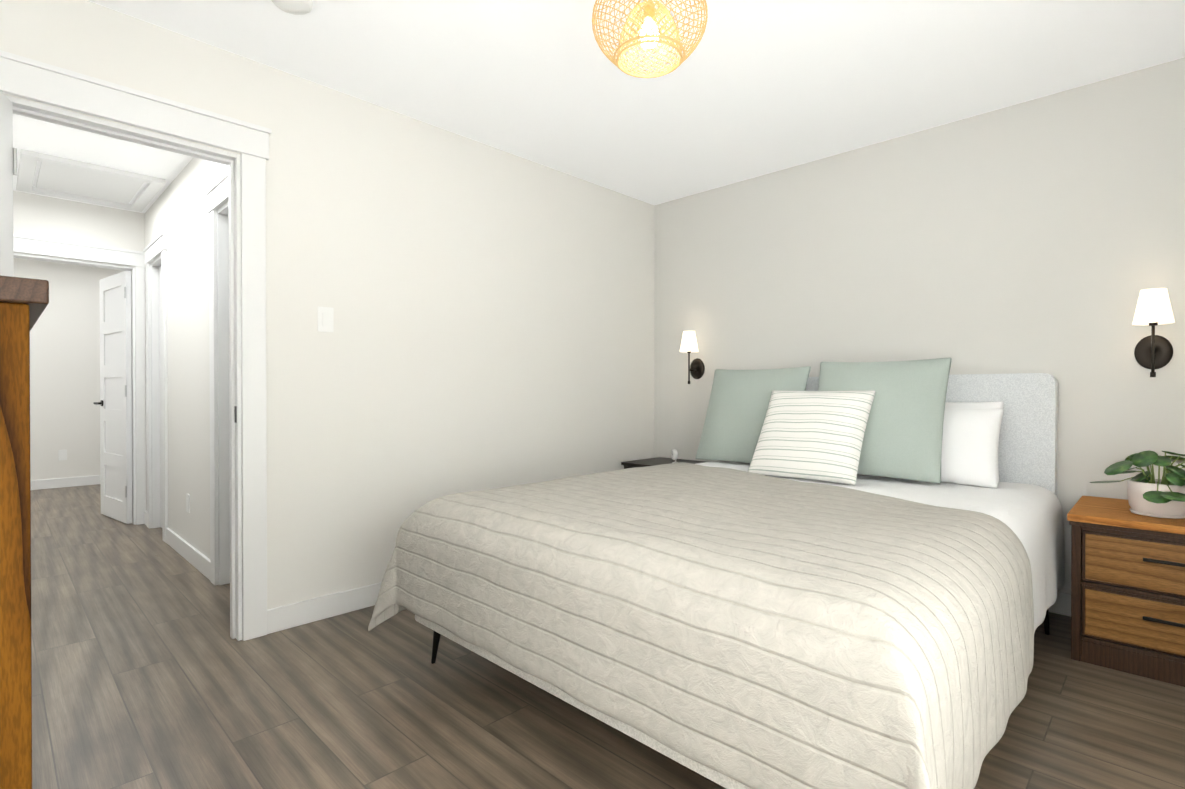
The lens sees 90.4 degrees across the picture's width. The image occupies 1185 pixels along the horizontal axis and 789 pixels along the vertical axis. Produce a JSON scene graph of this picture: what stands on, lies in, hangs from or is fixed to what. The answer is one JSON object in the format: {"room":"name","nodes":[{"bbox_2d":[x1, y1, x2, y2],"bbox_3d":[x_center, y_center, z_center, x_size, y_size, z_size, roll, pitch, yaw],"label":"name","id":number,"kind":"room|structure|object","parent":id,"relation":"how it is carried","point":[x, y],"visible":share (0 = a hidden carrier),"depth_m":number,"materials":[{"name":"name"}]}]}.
{"room":"bedroom","nodes":[
{"label":"bedroom","id":0,"kind":"room"},
{"bbox_2d":[13,258,123,479],"bbox_3d":[-5.953,-0.219,6.478,0.120,2.490,3.840,0,0,44],"label":"wall","id":1,"kind":"structure","parent":0,"point":[64,368],"depth_m":6.52,"materials":[{"name":"white paint"}]},
{"bbox_2d":[58,450,66,459],"bbox_3d":[-5.849,0.668,6.500,0.006,0.115,0.070,0,0,44],"label":"electrical outlet plate","id":2,"kind":"object","parent":1,"relation":"attached to","point":[62,454],"depth_m":6.50,"materials":[{"name":"white plastic"}]},
{"bbox_2d":[31,475,100,489],"bbox_3d":[-5.905,0.974,6.438,0.017,0.105,3.600,0,0,44],"label":"baseboard","id":3,"kind":"structure","parent":1,"relation":"attached to","point":[95,479],"depth_m":6.51,"materials":[{"name":"white wood"}]},
{"bbox_2d":[13,191,134,266],"bbox_3d":[-3.926,-1.232,4.469,0.120,0.440,0.710,0,0,44],"label":"wall","id":4,"kind":"structure","parent":0,"point":[41,216],"depth_m":4.41,"materials":[{"name":"white paint"}]},
{"bbox_2d":[13,234,145,524],"bbox_3d":[-3.974,-0.049,4.405,0.150,2.175,0.996,0,0,44],"label":"door frame","id":5,"kind":"structure","parent":4,"relation":"attached to","point":[45,247],"depth_m":4.68,"materials":[{"name":"white wood"}]},
{"bbox_2d":[94,271,131,523],"bbox_3d":[-3.976,0.022,4.868,0.679,2.012,0.177,0,0,44],"label":"door","id":6,"kind":"structure","parent":4,"relation":"in","point":[115,403],"depth_m":4.84,"materials":[{"name":"white wood"}]},
{"bbox_2d":[135,212,144,251],"bbox_3d":[-3.657,-0.208,4.751,0.120,2.490,0.060,0,0,44],"label":"wall","id":7,"kind":"structure","parent":0,"point":[139,231],"depth_m":4.70,"materials":[{"name":"white paint"}]},
{"bbox_2d":[145,157,228,558],"bbox_3d":[-2.571,-0.203,3.816,2.980,2.490,0.120,0,0,44],"label":"wall","id":8,"kind":"structure","parent":0,"point":[186,221],"depth_m":3.70,"materials":[{"name":"white paint"}]},
{"bbox_2d":[143,232,167,542],"bbox_3d":[-3.204,-0.049,4.414,0.740,2.175,0.150,0,0,44],"label":"door frame","id":9,"kind":"structure","parent":8,"relation":"attached to","point":[155,248],"depth_m":4.55,"materials":[{"name":"white wood"}]},
{"bbox_2d":[159,266,161,527],"bbox_3d":[-3.188,0.020,4.430,0.478,2.021,0.035,0,0,44],"label":"hall door","id":10,"kind":"structure","parent":8,"relation":"in","point":[160,342],"depth_m":4.55,"materials":[{"name":"white wood"}]},
{"bbox_2d":[186,494,189,512],"bbox_3d":[-2.547,0.685,3.709,0.070,0.115,0.006,0,0,44],"label":"electrical outlet plate","id":11,"kind":"object","parent":8,"relation":"attached to","point":[187,495],"depth_m":3.70,"materials":[{"name":"white plastic"}]},
{"bbox_2d":[166,528,209,579],"bbox_3d":[-2.557,0.990,3.715,1.210,0.105,0.014,0,0,44],"label":"baseboard","id":12,"kind":"structure","parent":8,"relation":"attached to","point":[187,551],"depth_m":3.64,"materials":[{"name":"white wood"}]},
{"bbox_2d":[228,216,229,484],"bbox_3d":[-1.754,0.028,3.029,0.668,2.021,0.035,0,0,44],"label":"hall door","id":13,"kind":"structure","parent":8,"relation":"in","point":[229,454],"depth_m":3.25,"materials":[{"name":"white wood"}]},
{"bbox_2d":[0,0,653,609],"bbox_3d":[-0.773,-0.200,3.337,0.120,2.490,3.690,0,0,44],"label":"wall","id":14,"kind":"structure","parent":0,"point":[493,307],"depth_m":3.02,"materials":[{"name":"white paint"}]},
{"bbox_2d":[0,90,17,276],"bbox_3d":[-1.827,0.031,1.673,0.677,2.032,0.298,0,0,44],"label":"bedroom door","id":15,"kind":"structure","parent":14,"relation":"in","point":[8,161],"depth_m":1.95,"materials":[{"name":"white wood"}]},
{"bbox_2d":[0,50,271,640],"bbox_3d":[-2.062,-0.053,2.633,1.042,2.205,1.100,0,0,44],"label":"door frame","id":16,"kind":"structure","parent":14,"relation":"attached to","point":[34,80],"depth_m":2.52,"materials":[{"name":"white wood"}]},
{"bbox_2d":[234,406,236,422],"bbox_3d":[-1.526,0.085,2.518,0.026,0.070,0.002,0,0,44],"label":"strike plate","id":17,"kind":"object","parent":16,"relation":"attached to","point":[235,411],"visible":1,"depth_m":2.52,"materials":[{"name":"black metal"}]},
{"bbox_2d":[267,582,381,633],"bbox_3d":[-0.486,0.991,3.540,0.017,0.105,2.690,0,0,44],"label":"baseboard","id":18,"kind":"structure","parent":14,"relation":"attached to","point":[280,618],"depth_m":2.74,"materials":[{"name":"white wood"}]},
{"bbox_2d":[318,306,333,331],"bbox_3d":[-1.249,-0.351,2.757,0.010,0.116,0.072,0,0,44],"label":"light switch","id":19,"kind":"object","parent":14,"relation":"attached to","point":[325,319],"visible":1,"depth_m":2.75,"materials":[{"name":"white plastic"}]},
{"bbox_2d":[13,0,1184,212],"bbox_3d":[-2.141,-1.486,3.597,9.590,0.080,5.220,0,0,44],"label":"ceiling","id":20,"kind":"structure","parent":0,"point":[746,89],"depth_m":2.61,"materials":[{"name":"white paint"}]},
{"bbox_2d":[16,149,165,211],"bbox_3d":[-3.436,-1.433,4.024,0.900,0.032,0.700,0,0,44],"label":"attic hatch","id":21,"kind":"object","parent":20,"relation":"attached to","point":[67,178],"depth_m":3.97,"materials":[{"name":"white wood"}]},
{"bbox_2d":[271,0,312,14],"bbox_3d":[-1.081,-1.417,2.114,0.140,0.042,0.140,0,0,44],"label":"smoke detector","id":22,"kind":"object","parent":20,"relation":"attached to","point":[298,7],"visible":1,"depth_m":2.12,"materials":[{"name":"white plastic"}]},
{"bbox_2d":[592,0,707,77],"bbox_3d":[0.187,-1.267,1.938,0.378,0.339,0.379,0,0,44],"label":"pendant light","id":23,"kind":"object","parent":20,"relation":"hanging from","point":[649,37],"visible":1,"depth_m":1.92,"materials":[{"name":"gold metal"}]},
{"bbox_2d":[31,484,1184,788],"bbox_3d":[-2.141,1.083,3.612,9.590,0.080,5.220,0,0,44],"label":"floor","id":24,"kind":"structure","parent":0,"point":[149,672],"depth_m":1.98,"materials":[{"name":"laminate"}]},
{"bbox_2d":[0,275,48,788],"bbox_3d":[-1.287,0.447,0.998,0.928,1.225,0.496,0,0,44],"label":"dresser","id":25,"kind":"object","parent":24,"relation":"on","point":[24,302],"visible":1,"depth_m":0.83,"materials":[{"name":"brown wood"}]},
{"bbox_2d":[621,449,704,468],"bbox_3d":[0.535,0.709,4.112,0.525,0.663,0.461,0,0,44],"label":"nightstand","id":26,"kind":"object","parent":24,"relation":"on","point":[650,461],"visible":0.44,"depth_m":4.12,"materials":[{"name":"brown wood"}]},
{"bbox_2d":[671,449,677,462],"bbox_3d":[0.566,0.427,4.053,0.069,0.098,0.068,0,0,44],"label":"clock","id":27,"kind":"object","parent":26,"relation":"on","point":[674,454],"depth_m":4.03,"materials":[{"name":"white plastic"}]},
{"bbox_2d":[368,358,1064,788],"bbox_3d":[0.717,0.438,2.510,2.022,1.227,2.531,0,0,44],"label":"bed","id":28,"kind":"object","parent":24,"relation":"on","point":[842,576],"visible":1,"depth_m":1.64,"materials":[{"name":"fabric"}]},
{"bbox_2d":[697,461,1064,631],"bbox_3d":[0.720,0.635,2.506,1.830,0.443,2.293,0,0,44],"label":"sheet","id":29,"kind":"object","parent":28,"relation":"on","point":[956,583],"depth_m":1.45,"materials":[{"name":"white fabric"}]},
{"bbox_2d":[945,402,1003,483],"bbox_3d":[1.704,0.226,3.027,0.700,0.420,0.179,0,-14,44],"label":"pillow","id":30,"kind":"object","parent":28,"relation":"on","point":[953,405],"depth_m":2.88,"materials":[{"name":"white fabric"}]},
{"bbox_2d":[1067,451,1184,686],"bbox_3d":[2.304,0.634,2.309,0.639,0.835,0.576,0,0,44],"label":"nightstand","id":31,"kind":"object","parent":24,"relation":"on","point":[1128,586],"visible":1,"depth_m":2.23,"materials":[{"name":"brown wood"}]},
{"bbox_2d":[1089,451,1184,518],"bbox_3d":[2.206,0.344,2.289,0.426,0.255,0.413,0,0,44],"label":"potted plant","id":32,"kind":"object","parent":31,"relation":"on","point":[1149,497],"depth_m":2.27,"materials":[{"name":"green plant"}]},
{"bbox_2d":[654,57,1184,593],"bbox_3d":[1.794,-0.200,3.324,3.570,2.490,0.120,0,0,44],"label":"wall","id":33,"kind":"structure","parent":0,"point":[1044,235],"depth_m":3.04,"materials":[{"name":"white paint"}]},
{"bbox_2d":[680,331,704,383],"bbox_3d":[0.699,-0.261,4.192,0.132,0.373,0.172,0,0,44],"label":"sconce","id":34,"kind":"object","parent":33,"relation":"attached to","point":[696,368],"visible":1,"depth_m":4.17,"materials":[{"name":"white fabric"}]},
{"bbox_2d":[1049,591,1070,616],"bbox_3d":[1.697,0.993,3.332,3.430,0.105,0.017,0,0,44],"label":"baseboard","id":35,"kind":"structure","parent":33,"relation":"attached to","point":[1062,606],"depth_m":2.80,"materials":[{"name":"white"}]},
{"bbox_2d":[1132,288,1174,376],"bbox_3d":[2.405,-0.261,2.525,0.132,0.373,0.172,0,0,44],"label":"sconce","id":36,"kind":"object","parent":33,"relation":"attached to","point":[1152,351],"visible":1,"depth_m":2.51,"materials":[{"name":"white fabric"}]}
]}

